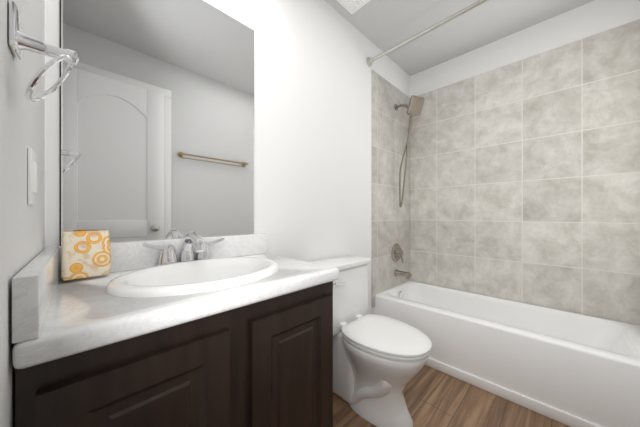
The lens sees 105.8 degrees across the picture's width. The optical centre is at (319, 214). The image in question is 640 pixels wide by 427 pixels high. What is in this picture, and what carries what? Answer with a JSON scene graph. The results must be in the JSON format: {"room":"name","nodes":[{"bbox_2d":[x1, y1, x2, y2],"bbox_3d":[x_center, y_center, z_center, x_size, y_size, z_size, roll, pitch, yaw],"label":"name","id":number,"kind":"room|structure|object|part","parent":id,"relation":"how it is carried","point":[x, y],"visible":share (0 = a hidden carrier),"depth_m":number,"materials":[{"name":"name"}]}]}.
{"room":"bathroom","nodes":[
{"label":"bathroom","id":0,"kind":"room"},
{"bbox_2d":[0,0,44,426],"bbox_3d":[-0.584,-0.174,0.302,0.250,2.440,0.950,0,0,-45],"label":"wall","id":1,"kind":"structure","parent":0,"point":[22,221],"depth_m":0.41,"materials":[{"name":"white paint"}]},
{"bbox_2d":[27,148,37,204],"bbox_3d":[-0.614,-0.079,0.518,0.010,0.116,0.072,0,0,-45],"label":"switch plate","id":2,"kind":"object","parent":1,"relation":"attached to","point":[32,178],"visible":1,"depth_m":0.49,"materials":[{"name":"white plastic"}]},
{"bbox_2d":[8,0,78,101],"bbox_3d":[-0.457,-0.255,0.406,0.076,0.136,0.101,0,0,-45],"label":"towel ring","id":3,"kind":"object","parent":1,"relation":"attached to","point":[18,41],"visible":1,"depth_m":0.39,"materials":[{"name":"silver metal"}]},
{"bbox_2d":[45,0,409,313],"bbox_3d":[-0.050,-0.174,1.563,2.780,2.440,0.100,0,0,-45],"label":"wall","id":4,"kind":"structure","parent":0,"point":[312,135],"depth_m":1.46,"materials":[{"name":"white paint"}]},
{"bbox_2d":[59,0,253,245],"bbox_3d":[-0.567,-0.411,0.980,0.666,1.028,0.006,0,0,-45],"label":"mirror glass","id":5,"kind":"object","parent":4,"relation":"attached to","point":[157,119],"depth_m":0.92,"materials":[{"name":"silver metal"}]},
{"bbox_3d":[-0.569,-0.411,0.982,0.666,1.028,0.001,0,0,-45],"label":"mirror backing","id":6,"kind":"part","parent":5,"relation":"part of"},
{"bbox_2d":[46,233,267,280],"bbox_3d":[-0.546,0.146,0.987,0.759,0.101,0.020,0,0,-44],"label":"backsplash","id":7,"kind":"structure","parent":4,"relation":"attached to","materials":[{"name":"stone"}]},
{"bbox_2d":[372,70,409,306],"bbox_3d":[0.664,-0.211,2.189,0.685,1.915,0.008,0,0,-45],"label":"tile","id":8,"kind":"structure","parent":4,"relation":"attached to","point":[390,216],"depth_m":2.12,"materials":[{"name":"tile"}]},
{"bbox_2d":[391,95,424,279],"bbox_3d":[0.783,-0.222,2.127,0.170,1.585,0.247,0,0,-45],"label":"shower fixture","id":9,"kind":"object","parent":8,"relation":"attached to","point":[414,106],"visible":1,"depth_m":2.15,"materials":[{"name":"silver metal"}]},
{"bbox_3d":[0.754,-0.222,2.156,0.170,1.585,0.164,0,0,-44],"label":"trim","id":10,"kind":"part","parent":9,"relation":"part of","materials":[{"name":"silver metal"}]},
{"bbox_2d":[333,365,569,426],"bbox_3d":[0.500,1.096,1.003,2.780,0.100,1.670,0,0,-45],"label":"floor","id":11,"kind":"structure","parent":0,"point":[434,397],"depth_m":1.31,"materials":[{"name":"brown wood"}]},
{"bbox_2d":[12,231,338,426],"bbox_3d":[-0.374,0.552,0.812,0.759,0.987,0.512,0,0,-45],"label":"bathroom vanity","id":12,"kind":"object","parent":11,"relation":"on","point":[192,329],"visible":1,"depth_m":0.58,"materials":[{"name":"brown wood"}]},
{"bbox_2d":[61,230,110,280],"bbox_3d":[-0.711,0.121,0.738,0.060,0.143,0.108,0,0,42],"label":"tissue box","id":13,"kind":"object","parent":12,"relation":"on","point":[85,254],"visible":0.98,"depth_m":0.72,"materials":[{"name":"cardboard"}]},
{"bbox_2d":[142,231,224,269],"bbox_3d":[-0.474,0.127,0.899,0.286,0.137,0.199,0,0,-44],"label":"faucet","id":14,"kind":"object","parent":12,"relation":"on","point":[193,251],"depth_m":0.91,"materials":[{"name":"silver metal"}]},
{"bbox_3d":[-0.211,0.609,0.639,0.702,0.635,0.019,0,0,-44],"label":"door","id":15,"kind":"part","parent":12,"relation":"part of","materials":[{"name":"brown wood"}]},
{"bbox_2d":[105,257,278,324],"bbox_3d":[-0.370,0.196,0.793,0.500,0.400,0.380,0,0,-44],"label":"sink","id":16,"kind":"object","parent":12,"relation":"in","point":[172,280],"depth_m":0.74,"materials":[{"name":"white ceramic"}]},
{"bbox_2d":[311,255,431,426],"bbox_3d":[0.279,0.664,1.342,0.412,0.765,0.641,0,0,-45],"label":"toilet","id":17,"kind":"object","parent":11,"relation":"on","point":[379,362],"visible":0.96,"depth_m":1.24,"materials":[{"name":"white ceramic"}]},
{"bbox_3d":[0.105,0.382,1.349,0.090,0.030,0.023,0,0,-44],"label":"lever","id":18,"kind":"part","parent":17,"relation":"part of","materials":[{"name":"silver metal"}]},
{"bbox_3d":[0.123,0.299,1.502,0.412,0.037,0.194,0,0,-44],"label":"tank lid","id":19,"kind":"part","parent":17,"relation":"part of","materials":[{"name":"white ceramic"}]},
{"bbox_3d":[0.338,0.631,1.282,0.368,0.050,0.473,0,0,-44],"label":"seat","id":20,"kind":"part","parent":17,"relation":"part of","materials":[{"name":"white plastic"}]},
{"bbox_3d":[0.335,0.852,1.286,0.360,0.388,0.456,0,0,-44],"label":"bowl","id":21,"kind":"part","parent":17,"relation":"part of","materials":[{"name":"white ceramic"}]},
{"bbox_2d":[374,281,639,426],"bbox_3d":[1.164,0.851,1.711,1.449,0.390,0.646,0,0,44],"label":"bathtub","id":22,"kind":"object","parent":11,"relation":"on","point":[571,369],"visible":0.85,"depth_m":1.41,"materials":[{"name":"white ceramic"}]},
{"bbox_2d":[325,0,593,75],"bbox_3d":[0.500,-1.444,1.003,2.780,0.100,1.670,0,0,-45],"label":"ceiling","id":23,"kind":"structure","parent":0,"point":[383,25],"depth_m":1.75,"materials":[{"name":"grey paint"}]},
{"bbox_2d":[337,0,370,13],"bbox_3d":[0.217,-1.384,1.419,0.360,0.018,0.360,0,0,-45],"label":"fan","id":24,"kind":"object","parent":23,"relation":"attached to","point":[351,6],"visible":1,"depth_m":1.58,"materials":[{"name":"white plastic"}]},
{"bbox_2d":[410,0,639,97],"bbox_3d":[1.433,-0.174,1.986,1.471,2.440,0.100,0,0,44],"label":"wall","id":25,"kind":"structure","parent":0,"point":[586,20],"depth_m":1.78,"materials":[{"name":"white paint"}]},
{"bbox_2d":[410,19,639,324],"bbox_3d":[1.398,-0.211,1.944,1.463,1.915,0.008,0,0,45],"label":"tile","id":26,"kind":"structure","parent":25,"relation":"attached to","point":[525,180],"depth_m":1.75,"materials":[{"name":"tile"}]},
{"bbox_3d":[1.050,-0.174,0.443,2.780,2.440,0.100,0,0,-45],"label":"wall","id":27,"kind":"structure","parent":0,"visible":0},
{"bbox_2d":[366,0,488,65],"bbox_3d":[0.903,-1.216,1.399,0.068,0.068,1.469,0,0,-45],"label":"curtain rod","id":28,"kind":"object","parent":27,"relation":"attached to","point":[369,60],"visible":1,"depth_m":1.58,"materials":[{"name":"silver metal"}]}
]}

